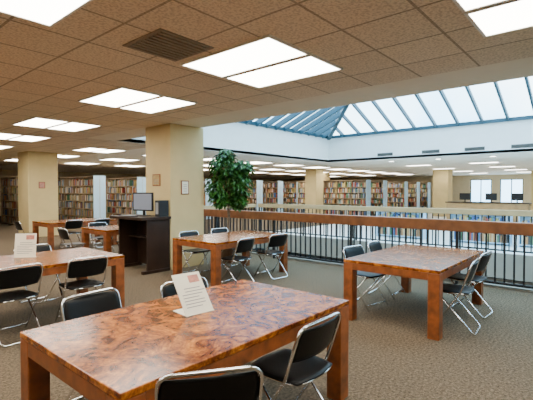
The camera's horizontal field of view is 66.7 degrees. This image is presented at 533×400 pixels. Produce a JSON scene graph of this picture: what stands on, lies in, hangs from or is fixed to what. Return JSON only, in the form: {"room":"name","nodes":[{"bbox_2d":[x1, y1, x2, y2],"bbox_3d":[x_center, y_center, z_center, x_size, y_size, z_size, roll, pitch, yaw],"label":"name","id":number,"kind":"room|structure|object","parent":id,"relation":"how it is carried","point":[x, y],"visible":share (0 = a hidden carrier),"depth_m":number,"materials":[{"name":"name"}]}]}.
{"room":"library","nodes":[
{"label":"library","id":0,"kind":"room"},
{"bbox_2d":[0,170,284,215],"bbox_3d":[-11.650,1.175,31.132,0.200,6.970,42.000,1,2,41],"label":"wall","id":1,"kind":"structure","parent":0,"point":[3,173],"depth_m":29.09,"materials":[{"name":"paint"}]},
{"bbox_2d":[123,122,327,161],"bbox_3d":[-0.636,-2.212,14.639,0.100,1.125,10.550,1,2,41],"label":"wall","id":2,"kind":"structure","parent":0,"point":[242,137],"depth_m":15.12,"materials":[{"name":"white paint"}]},
{"bbox_2d":[0,0,532,179],"bbox_3d":[1.701,-1.805,19.595,35.000,0.100,42.000,1,2,41],"label":"ceiling","id":3,"kind":"structure","parent":0,"point":[45,71],"depth_m":4.40,"materials":[{"name":"tile"}]},
{"bbox_2d":[0,145,13,149],"bbox_3d":[-8.067,-1.578,12.078,1.220,0.019,0.600,1,2,41],"label":"recessed light","id":4,"kind":"object","parent":3,"relation":"in","point":[1,146],"visible":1,"depth_m":11.89,"materials":[{"name":"white"}]},
{"bbox_2d":[0,132,22,139],"bbox_3d":[-6.343,-1.523,9.635,1.220,0.019,0.600,1,2,41],"label":"recessed light","id":5,"kind":"object","parent":3,"relation":"in","point":[4,136],"visible":1,"depth_m":9.53,"materials":[{"name":"white"}]},
{"bbox_2d":[0,133,19,138],"bbox_3d":[-6.343,-1.525,9.635,1.170,0.011,0.560,1,2,41],"label":"diffuser","id":6,"kind":"object","parent":5,"relation":"attached to","point":[2,135],"depth_m":9.53,"materials":[{"name":"white"}]},
{"bbox_2d":[7,135,51,141],"bbox_3d":[-5.932,-1.534,10.113,1.220,0.019,0.600,1,2,41],"label":"recessed light","id":7,"kind":"object","parent":3,"relation":"in","point":[29,138],"visible":0.96,"depth_m":10.07,"materials":[{"name":"white"}]},
{"bbox_2d":[11,117,69,127],"bbox_3d":[-4.360,-1.483,7.800,1.220,0.019,0.600,1,2,41],"label":"recessed light","id":8,"kind":"object","parent":3,"relation":"in","point":[37,122],"visible":1,"depth_m":7.72,"materials":[{"name":"white"}]},
{"bbox_2d":[0,0,92,26],"bbox_3d":[-1.448,-1.367,2.598,1.220,0.019,0.600,1,2,41],"label":"recessed light","id":9,"kind":"object","parent":3,"relation":"in","point":[48,13],"visible":1,"depth_m":2.92,"materials":[{"name":"white"}]},
{"bbox_2d":[58,155,79,157],"bbox_3d":[-7.608,-1.651,15.374,1.220,0.019,0.600,1,2,41],"label":"recessed light","id":10,"kind":"object","parent":3,"relation":"in","point":[62,156],"visible":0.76,"depth_m":15.33,"materials":[{"name":"white"}]},
{"bbox_2d":[46,121,101,131],"bbox_3d":[-3.949,-1.493,8.278,1.220,0.019,0.600,1,2,41],"label":"recessed light","id":11,"kind":"object","parent":3,"relation":"in","point":[72,126],"visible":0.91,"depth_m":8.20,"materials":[{"name":"white"}]},
{"bbox_2d":[48,123,96,130],"bbox_3d":[-3.949,-1.495,8.278,1.170,0.011,0.560,1,2,41],"label":"diffuser","id":12,"kind":"object","parent":11,"relation":"attached to","point":[66,126],"depth_m":8.20,"materials":[{"name":"white"}]},
{"bbox_2d":[63,162,84,163],"bbox_3d":[-8.969,-1.731,19.007,1.220,0.019,0.600,1,2,41],"label":"recessed light","id":13,"kind":"object","parent":3,"relation":"in","point":[69,162],"visible":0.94,"depth_m":19.17,"materials":[{"name":"white"}]},
{"bbox_2d":[72,147,106,151],"bbox_3d":[-5.591,-1.594,12.812,1.220,0.019,0.600,1,2,41],"label":"recessed light","id":14,"kind":"object","parent":3,"relation":"in","point":[88,149],"visible":0.99,"depth_m":12.74,"materials":[{"name":"white"}]},
{"bbox_2d":[76,148,104,151],"bbox_3d":[-5.591,-1.596,12.812,1.170,0.011,0.560,1,2,41],"label":"diffuser","id":15,"kind":"object","parent":14,"relation":"attached to","point":[82,149],"depth_m":12.74,"materials":[{"name":"white"}]},
{"bbox_2d":[92,149,126,152],"bbox_3d":[-5.181,-1.604,13.289,1.220,0.019,0.600,1,2,41],"label":"recessed light","id":16,"kind":"object","parent":3,"relation":"in","point":[107,150],"visible":1,"depth_m":13.34,"materials":[{"name":"white"}]},
{"bbox_2d":[95,150,120,152],"bbox_3d":[-5.181,-1.606,13.289,1.170,0.011,0.560,1,2,41],"label":"diffuser","id":17,"kind":"object","parent":16,"relation":"attached to","point":[101,151],"depth_m":13.39,"materials":[{"name":"white"}]},
{"bbox_2d":[98,158,124,160],"bbox_3d":[-6.390,-1.682,16.792,1.220,0.019,0.600,1,2,41],"label":"recessed light","id":18,"kind":"object","parent":3,"relation":"in","point":[108,159],"visible":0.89,"depth_m":16.79,"materials":[{"name":"white"}]},
{"bbox_2d":[78,86,161,107],"bbox_3d":[-2.089,-1.437,5.718,1.220,0.019,0.600,1,2,41],"label":"recessed light","id":19,"kind":"object","parent":3,"relation":"in","point":[120,96],"visible":1,"depth_m":5.66,"materials":[{"name":"white"}]},
{"bbox_2d":[115,159,136,161],"bbox_3d":[-5.979,-1.693,17.270,1.220,0.019,0.600,1,2,41],"label":"recessed light","id":20,"kind":"object","parent":3,"relation":"in","point":[125,160],"visible":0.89,"depth_m":17.34,"materials":[{"name":"white"}]},
{"bbox_2d":[118,95,197,113],"bbox_3d":[-1.678,-1.447,6.196,1.220,0.019,0.600,1,2,41],"label":"recessed light","id":21,"kind":"object","parent":3,"relation":"in","point":[162,103],"visible":0.96,"depth_m":6.12,"materials":[{"name":"white"}]},
{"bbox_2d":[122,28,213,61],"bbox_3d":[-0.892,-1.389,3.689,0.580,0.024,0.580,1,2,41],"label":"ceiling vent","id":22,"kind":"object","parent":3,"relation":"in","point":[162,43],"visible":1,"depth_m":3.63,"materials":[{"name":"metal"}]},
{"bbox_2d":[179,34,309,77],"bbox_3d":[-0.244,-1.399,4.029,1.220,0.019,0.600,1,2,41],"label":"recessed light","id":23,"kind":"object","parent":3,"relation":"in","point":[266,50],"visible":1,"depth_m":3.96,"materials":[{"name":"white"}]},
{"bbox_2d":[224,53,343,87],"bbox_3d":[0.166,-1.410,4.507,1.220,0.019,0.600,1,2,41],"label":"recessed light","id":24,"kind":"object","parent":3,"relation":"in","point":[310,65],"visible":0.89,"depth_m":4.43,"materials":[{"name":"white"}]},
{"bbox_2d":[273,164,296,165],"bbox_3d":[0.924,-1.762,20.395,1.220,0.019,0.600,1,2,41],"label":"recessed light","id":25,"kind":"object","parent":3,"relation":"in","point":[282,164],"visible":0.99,"depth_m":20.38,"materials":[{"name":"white"}]},
{"bbox_2d":[452,0,508,12],"bbox_3d":[1.700,-1.361,2.333,1.220,0.019,0.600,1,2,41],"label":"recessed light","id":26,"kind":"object","parent":3,"relation":"in","point":[463,5],"visible":1,"depth_m":2.82,"materials":[{"name":"white"}]},
{"bbox_2d":[458,0,501,9],"bbox_3d":[1.700,-1.363,2.333,1.170,0.011,0.560,1,2,41],"label":"diffuser","id":27,"kind":"object","parent":26,"relation":"attached to","point":[462,4],"depth_m":2.82,"materials":[{"name":"white"}]},
{"bbox_2d":[469,162,499,163],"bbox_3d":[10.056,-1.726,18.749,1.220,0.019,0.600,1,2,41],"label":"recessed light","id":28,"kind":"object","parent":3,"relation":"in","point":[474,162],"visible":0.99,"depth_m":18.55,"materials":[{"name":"white"}]},
{"bbox_2d":[464,0,532,37],"bbox_3d":[2.110,-1.372,2.811,1.220,0.019,0.600,1,2,41],"label":"recessed light","id":29,"kind":"object","parent":3,"relation":"in","point":[511,15],"visible":0.9,"depth_m":3.05,"materials":[{"name":"white"}]},
{"bbox_2d":[0,212,532,399],"bbox_3d":[1.701,1.365,19.666,35.000,0.500,42.000,1,2,41],"label":"floor","id":30,"kind":"structure","parent":0,"point":[391,356],"depth_m":4.54,"materials":[{"name":"carpet"}]},
{"bbox_2d":[1,176,18,224],"bbox_3d":[-10.492,0.047,17.718,5.000,2.220,0.540,1,2,41],"label":"bookshelf","id":31,"kind":"object","parent":30,"relation":"on","point":[12,177],"visible":0.22,"depth_m":18.54,"materials":[{"name":"wood"}]},
{"bbox_2d":[2,179,427,222],"bbox_3d":[-0.601,-0.097,24.650,10.928,1.999,27.970,1,2,41],"label":"books","id":32,"kind":"object","parent":31,"relation":"on","point":[357,191],"visible":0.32,"depth_m":24.26,"materials":[{"name":"paper"}]},
{"bbox_2d":[13,221,26,251],"bbox_3d":[-6.182,0.921,10.399,0.468,0.792,0.484,1,2,41],"label":"folding chair","id":33,"kind":"object","parent":30,"relation":"on","point":[18,226],"visible":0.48,"depth_m":10.21,"materials":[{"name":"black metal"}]},
{"bbox_2d":[0,263,43,346],"bbox_3d":[-2.678,1.057,4.263,0.484,0.792,0.468,1,2,35],"label":"folding chair","id":34,"kind":"object","parent":30,"relation":"on","point":[24,276],"visible":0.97,"depth_m":4.20,"materials":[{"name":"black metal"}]},
{"bbox_2d":[18,151,58,236],"bbox_3d":[-7.925,-0.197,14.063,0.950,2.870,0.950,1,2,41],"label":"column","id":35,"kind":"structure","parent":30,"relation":"on","point":[35,203],"depth_m":13.72,"materials":[{"name":"paint"}]},
{"bbox_2d":[39,182,44,187],"bbox_3d":[-7.593,-0.504,13.698,0.016,0.220,0.200,1,2,41],"label":"notice","id":36,"kind":"object","parent":35,"relation":"attached to","point":[41,184],"visible":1,"depth_m":13.69,"materials":[{"name":"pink paper"}]},
{"bbox_2d":[19,244,64,303],"bbox_3d":[-3.109,1.028,5.594,0.484,0.792,0.468,1,2,35],"label":"folding chair","id":37,"kind":"object","parent":30,"relation":"on","point":[47,247],"visible":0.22,"depth_m":5.75,"materials":[{"name":"silver metal"}]},
{"bbox_2d":[0,247,124,307],"bbox_3d":[-2.849,1.078,4.858,1.120,0.730,1.860,1,2,41],"label":"table","id":38,"kind":"object","parent":30,"relation":"on","point":[55,261],"visible":0.68,"depth_m":5.11,"materials":[{"name":"red wood"}]},
{"bbox_2d":[14,233,36,257],"bbox_3d":[-2.991,0.563,5.023,0.250,0.291,0.057,0,1,-7],"label":"table sign","id":39,"kind":"object","parent":38,"relation":"on","point":[25,244],"visible":1,"depth_m":5.03,"materials":[{"name":"paper"}]},
{"bbox_2d":[17,242,33,253],"bbox_3d":[-2.979,0.594,5.022,0.213,0.135,0.020,0,1,-7],"label":"print","id":40,"kind":"object","parent":39,"relation":"attached to","point":[22,247],"depth_m":5.02},
{"bbox_2d":[26,235,33,239],"bbox_3d":[-2.941,0.464,5.044,0.095,0.054,0.008,0,1,-7],"label":"picture","id":41,"kind":"object","parent":39,"relation":"attached to","point":[28,237],"depth_m":5.04},
{"bbox_2d":[59,220,82,248],"bbox_3d":[-5.168,0.914,10.724,0.484,0.792,0.468,1,2,41],"label":"folding chair","id":42,"kind":"object","parent":30,"relation":"on","point":[69,224],"visible":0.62,"depth_m":10.61,"materials":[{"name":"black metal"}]},
{"bbox_2d":[57,228,85,248],"bbox_3d":[-4.047,0.965,8.434,0.468,0.792,0.484,1,2,41],"label":"folding chair","id":43,"kind":"object","parent":30,"relation":"on","point":[63,234],"visible":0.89,"depth_m":8.29,"materials":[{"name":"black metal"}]},
{"bbox_2d":[32,218,116,250],"bbox_3d":[-5.351,0.933,11.382,1.120,0.730,1.860,1,2,41],"label":"table","id":44,"kind":"object","parent":30,"relation":"on","point":[50,224],"visible":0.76,"depth_m":10.95,"materials":[{"name":"red wood"}]},
{"bbox_2d":[55,255,107,320],"bbox_3d":[-2.187,1.045,4.803,0.484,0.792,0.468,1,2,44],"label":"folding chair","id":45,"kind":"object","parent":30,"relation":"on","point":[88,267],"visible":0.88,"depth_m":4.68,"materials":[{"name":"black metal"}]},
{"bbox_2d":[58,175,105,225],"bbox_3d":[-9.156,0.013,19.272,5.000,2.220,0.540,1,2,41],"label":"bookshelf","id":46,"kind":"object","parent":30,"relation":"on","point":[99,182],"visible":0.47,"depth_m":17.81,"materials":[{"name":"wood"}]},
{"bbox_2d":[60,288,121,399],"bbox_3d":[-1.155,1.087,2.927,0.484,0.792,0.468,1,2,36],"label":"folding chair","id":47,"kind":"object","parent":30,"relation":"on","point":[93,302],"visible":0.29,"depth_m":3.01,"materials":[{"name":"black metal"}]},
{"bbox_2d":[89,218,109,247],"bbox_3d":[-4.679,0.901,11.293,0.484,0.792,0.468,1,2,35],"label":"folding chair","id":48,"kind":"object","parent":30,"relation":"on","point":[107,220],"visible":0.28,"depth_m":11.21,"materials":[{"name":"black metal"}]},
{"bbox_2d":[81,225,118,252],"bbox_3d":[-3.151,0.975,9.493,1.120,0.730,1.860,1,2,41],"label":"table","id":49,"kind":"object","parent":30,"relation":"on","point":[107,232],"visible":0.35,"depth_m":8.68,"materials":[{"name":"red wood"}]},
{"bbox_2d":[88,222,114,252],"bbox_3d":[-3.928,0.938,9.658,0.484,0.792,0.468,1,2,41],"label":"folding chair","id":50,"kind":"object","parent":30,"relation":"on","point":[95,223],"visible":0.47,"depth_m":9.66,"materials":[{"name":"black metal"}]},
{"bbox_2d":[106,177,145,221],"bbox_3d":[-7.788,-0.022,20.865,5.000,2.220,0.540,1,2,41],"label":"bookshelf","id":51,"kind":"object","parent":30,"relation":"on","point":[141,181],"visible":0.23,"depth_m":19.76,"materials":[{"name":"wood"}]},
{"bbox_2d":[110,214,170,274],"bbox_3d":[-2.491,0.843,7.987,1.140,1.060,0.660,1,2,41],"label":"computer desk","id":52,"kind":"object","parent":30,"relation":"on","point":[142,239],"visible":0.84,"depth_m":7.87,"materials":[{"name":"laminate"}]},
{"bbox_2d":[119,215,137,216],"bbox_3d":[-2.671,0.307,7.826,0.420,0.020,0.140,1,2,38],"label":"keyboard","id":53,"kind":"object","parent":52,"relation":"on","point":[119,215],"visible":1,"depth_m":7.78,"materials":[{"name":"plastic"}]},
{"bbox_2d":[129,234,145,238],"bbox_3d":[-2.406,0.739,8.083,0.950,0.025,0.200,1,2,41],"label":"shelf","id":54,"kind":"object","parent":52,"relation":"attached to","point":[143,236],"depth_m":8.24,"materials":[{"name":"laminate"}]},
{"bbox_2d":[110,214,170,220],"bbox_3d":[-2.491,0.338,7.976,1.140,0.050,0.660,1,2,41],"label":"countertop","id":55,"kind":"structure","parent":52,"relation":"on","point":[141,218],"depth_m":7.68,"materials":[{"name":"laminate"}]},
{"bbox_2d":[133,193,153,215],"bbox_3d":[-2.421,0.083,7.968,0.520,0.460,0.170,1,1,28],"label":"computer monitor","id":56,"kind":"object","parent":52,"relation":"on","point":[144,202],"visible":0.98,"depth_m":7.93,"materials":[{"name":"grey plastic"}]},
{"bbox_2d":[155,200,168,216],"bbox_3d":[-2.020,0.162,7.814,0.140,0.310,0.226,1,2,41],"label":"desktop computer","id":57,"kind":"object","parent":52,"relation":"on","point":[161,206],"visible":0.99,"depth_m":7.75,"materials":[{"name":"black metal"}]},
{"bbox_2d":[146,123,203,269],"bbox_3d":[-1.921,-0.073,8.499,0.850,2.870,0.850,1,2,41],"label":"column","id":58,"kind":"structure","parent":30,"relation":"on","point":[174,152],"depth_m":8.18,"materials":[{"name":"paint"}]},
{"bbox_2d":[152,174,160,185],"bbox_3d":[-2.224,-0.401,8.178,0.260,0.240,0.016,1,2,41],"label":"notice","id":59,"kind":"object","parent":58,"relation":"attached to","point":[155,177],"visible":1,"depth_m":8.17,"materials":[{"name":"beige paper"}]},
{"bbox_2d":[181,180,188,194],"bbox_3d":[-1.641,-0.251,8.155,0.016,0.280,0.190,1,2,41],"label":"notice","id":60,"kind":"object","parent":58,"relation":"attached to","point":[184,184],"visible":1,"depth_m":8.14,"materials":[{"name":"white paper"}]},
{"bbox_2d":[20,279,348,399],"bbox_3d":[-0.409,1.125,2.711,1.120,0.730,1.860,1,2,41],"label":"table","id":61,"kind":"object","parent":30,"relation":"on","point":[121,353],"visible":1,"depth_m":2.33,"materials":[{"name":"brown wood"}]},
{"bbox_2d":[171,271,213,316],"bbox_3d":[-0.506,0.637,2.781,0.220,0.242,0.198,-1,2,-43],"label":"table sign","id":62,"kind":"object","parent":61,"relation":"on","point":[190,288],"visible":1,"depth_m":2.77,"materials":[{"name":"paper"}]},
{"bbox_2d":[187,274,198,282],"bbox_3d":[-0.516,0.553,2.858,0.084,0.045,0.035,-1,2,-43],"label":"picture","id":63,"kind":"object","parent":62,"relation":"attached to","point":[191,278],"depth_m":2.86},
{"bbox_2d":[183,286,205,308],"bbox_3d":[-0.486,0.662,2.776,0.187,0.111,0.086,-1,2,-43],"label":"print","id":64,"kind":"object","parent":62,"relation":"attached to","point":[194,297],"depth_m":2.77},
{"bbox_2d":[179,230,210,272],"bbox_3d":[-1.321,0.984,7.552,0.484,0.792,0.468,1,2,41],"label":"folding chair","id":65,"kind":"object","parent":30,"relation":"on","point":[187,233],"visible":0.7,"depth_m":7.57,"materials":[{"name":"silver metal"}]},
{"bbox_2d":[160,277,233,373],"bbox_3d":[-0.568,1.078,3.334,0.468,0.792,0.484,-1,2,-44],"label":"folding chair","id":66,"kind":"object","parent":30,"relation":"on","point":[169,290],"visible":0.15,"depth_m":3.36,"materials":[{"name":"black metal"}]},
{"bbox_2d":[204,179,212,218],"bbox_3d":[-5.051,-0.093,24.050,5.000,2.220,0.540,1,2,41],"label":"bookshelf","id":67,"kind":"object","parent":30,"relation":"on","point":[206,199],"visible":0.09,"depth_m":22.31,"materials":[{"name":"metal"}]},
{"bbox_2d":[154,366,263,399],"bbox_3d":[-0.285,1.109,1.925,0.468,0.792,0.484,0,1,-14],"label":"folding chair","id":68,"kind":"object","parent":30,"relation":"on","point":[247,385],"visible":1,"depth_m":1.72,"materials":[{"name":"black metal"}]},
{"bbox_2d":[211,227,241,269],"bbox_3d":[-0.815,0.971,8.171,0.484,0.792,0.468,1,2,41],"label":"folding chair","id":69,"kind":"object","parent":30,"relation":"on","point":[217,230],"visible":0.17,"depth_m":8.25,"materials":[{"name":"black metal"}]},
{"bbox_2d":[204,149,255,263],"bbox_3d":[-0.792,0.120,8.768,1.155,2.471,0.887,-1,1,-29],"label":"potted ficus","id":70,"kind":"object","parent":30,"relation":"on","point":[233,195],"visible":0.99,"depth_m":8.64,"materials":[{"name":"plant"}]},
{"bbox_2d":[221,248,236,263],"bbox_3d":[-0.822,1.170,8.802,0.430,0.370,0.430,1,2,41],"label":"pot","id":71,"kind":"object","parent":70,"relation":"attached to","point":[226,252],"depth_m":8.63,"materials":[{"name":"wicker"}]},
{"bbox_2d":[172,230,287,286],"bbox_3d":[-0.620,1.020,7.452,1.120,0.730,1.860,1,2,41],"label":"table","id":72,"kind":"object","parent":30,"relation":"on","point":[215,242],"visible":0.68,"depth_m":7.05,"materials":[{"name":"red wood"}]},
{"bbox_2d":[204,204,255,233],"bbox_3d":[-1.667,0.714,13.579,0.100,1.070,3.800,1,2,41],"label":"railing","id":73,"kind":"object","parent":30,"relation":"on","point":[249,205],"visible":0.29,"depth_m":13.83,"materials":[{"name":"beige wood"}]},
{"bbox_2d":[221,237,254,282],"bbox_3d":[-0.484,1.004,6.663,0.484,0.792,0.468,1,2,34],"label":"folding chair","id":74,"kind":"object","parent":30,"relation":"on","point":[243,245],"visible":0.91,"depth_m":6.56,"materials":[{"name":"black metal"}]},
{"bbox_2d":[243,180,262,210],"bbox_3d":[-2.315,-0.164,27.236,5.000,2.220,0.540,1,2,41],"label":"bookshelf","id":75,"kind":"object","parent":30,"relation":"on","point":[259,187],"visible":0.22,"depth_m":25.67,"materials":[{"name":"metal"}]},
{"bbox_2d":[254,233,287,279],"bbox_3d":[0.088,0.989,7.329,0.468,0.792,0.484,-1,2,-44],"label":"folding chair","id":76,"kind":"object","parent":30,"relation":"on","point":[279,240],"visible":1,"depth_m":7.21,"materials":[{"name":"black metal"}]},
{"bbox_2d":[263,181,282,211],"bbox_3d":[-0.947,-0.199,28.828,5.000,2.220,0.540,1,2,41],"label":"bookshelf","id":77,"kind":"object","parent":30,"relation":"on","point":[280,183],"visible":0.23,"depth_m":27.29,"materials":[{"name":"metal"}]},
{"bbox_2d":[283,182,297,212],"bbox_3d":[0.422,-0.234,30.421,5.000,2.220,0.540,1,2,41],"label":"bookshelf","id":78,"kind":"object","parent":30,"relation":"on","point":[284,183],"visible":0.16,"depth_m":29.14,"materials":[{"name":"wood"}]},
{"bbox_2d":[249,312,340,399],"bbox_3d":[0.175,1.095,2.550,0.484,0.792,0.468,1,2,41],"label":"folding chair","id":79,"kind":"object","parent":30,"relation":"on","point":[299,366],"visible":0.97,"depth_m":2.44,"materials":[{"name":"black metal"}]},
{"bbox_2d":[305,169,322,213],"bbox_3d":[2.932,-0.437,24.897,0.800,2.870,0.800,1,2,41],"label":"column","id":80,"kind":"structure","parent":30,"relation":"on","point":[313,177],"depth_m":24.60,"materials":[{"name":"paint"}]},
{"bbox_2d":[323,173,329,180],"bbox_3d":[3.951,-0.533,29.228,0.900,2.870,0.900,1,2,41],"label":"column","id":81,"kind":"structure","parent":30,"relation":"on","point":[326,176],"depth_m":28.90,"materials":[{"name":"paint"}]},
{"bbox_2d":[298,180,370,215],"bbox_3d":[4.126,-0.126,25.527,5.000,2.220,0.540,1,2,41],"label":"bookshelf","id":82,"kind":"object","parent":30,"relation":"on","point":[367,198],"visible":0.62,"depth_m":24.64,"materials":[{"name":"metal"}]},
{"bbox_2d":[343,245,387,311],"bbox_3d":[1.328,1.031,5.449,0.468,0.792,0.484,-1,2,-42],"label":"folding chair","id":83,"kind":"object","parent":30,"relation":"on","point":[351,251],"visible":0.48,"depth_m":5.46,"materials":[{"name":"silver metal"}]},
{"bbox_2d":[204,209,532,288],"bbox_3d":[1.675,0.837,8.033,11.900,1.070,0.120,1,2,41],"label":"railing","id":84,"kind":"object","parent":30,"relation":"on","point":[491,227],"visible":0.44,"depth_m":7.64,"materials":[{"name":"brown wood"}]},
{"bbox_2d":[371,180,386,214],"bbox_3d":[5.625,-0.165,27.271,5.000,2.220,0.540,1,2,41],"label":"bookshelf","id":85,"kind":"object","parent":30,"relation":"on","point":[384,182],"visible":0.23,"depth_m":25.75,"materials":[{"name":"wood"}]},
{"bbox_2d":[367,240,405,299],"bbox_3d":[1.787,1.018,6.029,0.484,0.792,0.468,1,2,38],"label":"folding chair","id":86,"kind":"object","parent":30,"relation":"on","point":[373,246],"visible":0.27,"depth_m":6.10,"materials":[{"name":"silver metal"}]},
{"bbox_2d":[251,234,532,292],"bbox_3d":[4.461,1.616,8.301,16.000,0.600,3.850,1,2,41],"label":"trim","id":87,"kind":"structure","parent":30,"relation":"attached to","point":[499,256],"depth_m":9.80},
{"bbox_2d":[258,203,532,253],"bbox_3d":[4.263,0.759,11.122,12.000,1.090,0.080,1,2,41],"label":"railing","id":88,"kind":"object","parent":30,"relation":"on","point":[503,213],"visible":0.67,"depth_m":11.44,"materials":[{"name":"beige wood"}]},
{"bbox_2d":[387,181,407,206],"bbox_3d":[7.840,-0.222,29.849,5.000,2.220,0.540,1,2,41],"label":"bookshelf","id":89,"kind":"object","parent":30,"relation":"on","point":[405,188],"visible":0.24,"depth_m":28.38,"materials":[{"name":"metal"}]},
{"bbox_2d":[376,211,425,239],"bbox_3d":[4.504,0.775,13.552,1.600,0.950,0.400,1,2,41],"label":"bookshelf","id":90,"kind":"object","parent":30,"relation":"on","point":[377,212],"visible":0.41,"depth_m":13.36,"materials":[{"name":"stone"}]},
{"bbox_2d":[344,244,483,340],"bbox_3d":[1.959,1.069,5.237,1.120,0.730,1.860,1,2,41],"label":"table","id":91,"kind":"object","parent":30,"relation":"on","point":[433,264],"visible":0.89,"depth_m":4.78,"materials":[{"name":"red wood"}]},
{"bbox_2d":[408,182,419,207],"bbox_3d":[9.339,-0.260,31.594,5.000,2.220,0.540,1,2,41],"label":"bookshelf","id":92,"kind":"object","parent":30,"relation":"on","point":[413,183],"visible":0.2,"depth_m":30.09,"materials":[{"name":"metal"}]},
{"bbox_2d":[420,182,429,207],"bbox_3d":[10.837,-0.299,33.338,5.000,2.220,0.540,1,2,41],"label":"bookshelf","id":93,"kind":"object","parent":30,"relation":"on","point":[428,183],"visible":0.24,"depth_m":31.80,"materials":[{"name":"metal"}]},
{"bbox_2d":[433,169,452,216],"bbox_3d":[10.867,-0.439,25.003,0.900,2.870,0.900,1,2,41],"label":"column","id":94,"kind":"structure","parent":30,"relation":"on","point":[442,178],"depth_m":24.66,"materials":[{"name":"paint"}]},
{"bbox_2d":[443,258,480,335],"bbox_3d":[2.134,1.050,4.585,0.484,0.792,0.468,1,2,36],"label":"folding chair","id":95,"kind":"object","parent":30,"relation":"on","point":[459,290],"visible":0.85,"depth_m":4.43,"materials":[{"name":"silver metal"}]},
{"bbox_2d":[447,251,492,318],"bbox_3d":[2.579,1.037,5.164,0.484,0.792,0.468,1,2,44],"label":"folding chair","id":96,"kind":"object","parent":30,"relation":"on","point":[483,262],"visible":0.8,"depth_m":5.06,"materials":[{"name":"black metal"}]},
{"bbox_2d":[451,214,512,245],"bbox_3d":[6.325,0.809,11.989,1.600,0.950,0.400,1,2,41],"label":"bookshelf","id":97,"kind":"object","parent":30,"relation":"on","point":[453,216],"visible":0.36,"depth_m":11.79,"materials":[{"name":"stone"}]},
{"bbox_2d":[445,201,531,221],"bbox_3d":[10.921,0.605,20.100,3.700,1.000,0.800,1,2,41],"label":"counter","id":98,"kind":"object","parent":30,"relation":"on","point":[449,204],"depth_m":19.67,"materials":[{"name":"beige wood"}]},
{"bbox_2d":[460,193,469,201],"bbox_3d":[10.146,-0.129,20.717,0.500,0.440,0.170,1,2,41],"label":"computer monitor","id":99,"kind":"object","parent":98,"relation":"on","point":[463,196],"visible":1,"depth_m":20.70,"materials":[{"name":"black plastic"}]},
{"bbox_2d":[445,201,531,203],"bbox_3d":[10.921,0.130,20.090,3.700,0.050,0.800,1,2,41],"label":"countertop","id":100,"kind":"structure","parent":98,"relation":"on","point":[447,201],"depth_m":19.55,"materials":[{"name":"laminate"}]},
{"bbox_2d":[485,193,496,201],"bbox_3d":[11.057,-0.112,19.935,0.500,0.440,0.170,1,2,41],"label":"computer monitor","id":101,"kind":"object","parent":98,"relation":"on","point":[488,196],"visible":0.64,"depth_m":19.93,"materials":[{"name":"black plastic"}]},
{"bbox_2d":[511,193,522,202],"bbox_3d":[11.891,-0.096,19.219,0.500,0.440,0.170,1,2,41],"label":"computer monitor","id":102,"kind":"object","parent":98,"relation":"on","point":[514,196],"visible":1,"depth_m":19.19,"materials":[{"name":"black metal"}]},
{"bbox_2d":[518,216,532,246],"bbox_3d":[7.690,0.836,10.816,1.600,0.950,0.400,1,2,41],"label":"bookshelf","id":103,"kind":"object","parent":30,"relation":"on","point":[520,218],"visible":0.33,"depth_m":11.16,"materials":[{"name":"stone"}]},
{"bbox_2d":[522,219,532,244],"bbox_3d":[7.635,0.852,10.739,1.462,0.760,0.170,1,2,41],"label":"books","id":104,"kind":"object","parent":103,"relation":"on","point":[528,238],"depth_m":11.05,"materials":[{"name":"paper"}]},
{"bbox_2d":[531,171,532,210],"bbox_3d":[17.723,-0.467,26.232,0.900,2.870,0.900,1,2,41],"label":"column","id":105,"kind":"structure","parent":30,"relation":"on","point":[531,171],"depth_m":26.14,"materials":[{"name":"paint"}]},
{"bbox_2d":[250,248,532,288],"bbox_3d":[1.701,5.014,19.746,35.000,0.200,42.000,1,2,41],"label":"floor","id":106,"kind":"structure","parent":0,"point":[258,249],"depth_m":25.06,"materials":[{"name":"carpet"}]},
{"bbox_2d":[285,174,530,207],"bbox_3d":[15.449,1.075,35.669,35.000,6.970,0.200,1,2,41],"label":"wall","id":107,"kind":"structure","parent":0,"point":[461,184],"depth_m":34.43,"materials":[{"name":"paint"}]},
{"bbox_2d":[470,179,491,201],"bbox_3d":[17.782,-0.745,33.586,1.600,1.900,0.100,1,2,41],"label":"window","id":108,"kind":"structure","parent":107,"relation":"in","point":[483,179],"depth_m":33.57,"materials":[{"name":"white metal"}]},
{"bbox_2d":[500,179,522,201],"bbox_3d":[19.450,-0.713,32.153,1.600,1.900,0.100,1,2,41],"label":"window","id":109,"kind":"structure","parent":107,"relation":"in","point":[500,179],"depth_m":32.11,"materials":[{"name":"white metal"}]},
{"bbox_2d":[328,119,532,161],"bbox_3d":[8.903,-2.187,13.466,16.100,1.125,0.100,1,2,41],"label":"wall","id":110,"kind":"structure","parent":0,"point":[497,136],"depth_m":15.42,"materials":[{"name":"white paint"}]},
{"bbox_2d":[235,77,532,139],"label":"window","id":111,"kind":"structure","parent":110,"relation":"in","point":[324,126],"depth_m":15.53,"materials":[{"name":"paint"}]},
{"bbox_2d":[377,152,392,155],"bbox_3d":[4.913,-1.893,16.809,0.660,0.120,0.035,1,2,41],"label":"air vent","id":112,"kind":"object","parent":110,"relation":"in","point":[378,154],"visible":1,"depth_m":16.80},
{"bbox_2d":[422,149,439,153],"bbox_3d":[6.317,-1.866,15.604,0.660,0.120,0.035,1,2,41],"label":"air vent","id":113,"kind":"object","parent":110,"relation":"in","point":[438,150],"visible":1,"depth_m":15.59,"materials":[{"name":"metal"}]},
{"bbox_2d":[465,146,484,150],"bbox_3d":[7.492,-1.844,14.595,0.660,0.120,0.035,1,2,41],"label":"air vent","id":114,"kind":"object","parent":110,"relation":"in","point":[469,148],"visible":1,"depth_m":14.59,"materials":[{"name":"metal"}]},
{"bbox_2d":[511,143,532,147],"bbox_3d":[8.615,-1.823,13.631,0.660,0.120,0.035,1,2,41],"label":"air vent","id":115,"kind":"object","parent":110,"relation":"in","point":[531,144],"visible":1,"depth_m":13.65,"materials":[{"name":"metal"}]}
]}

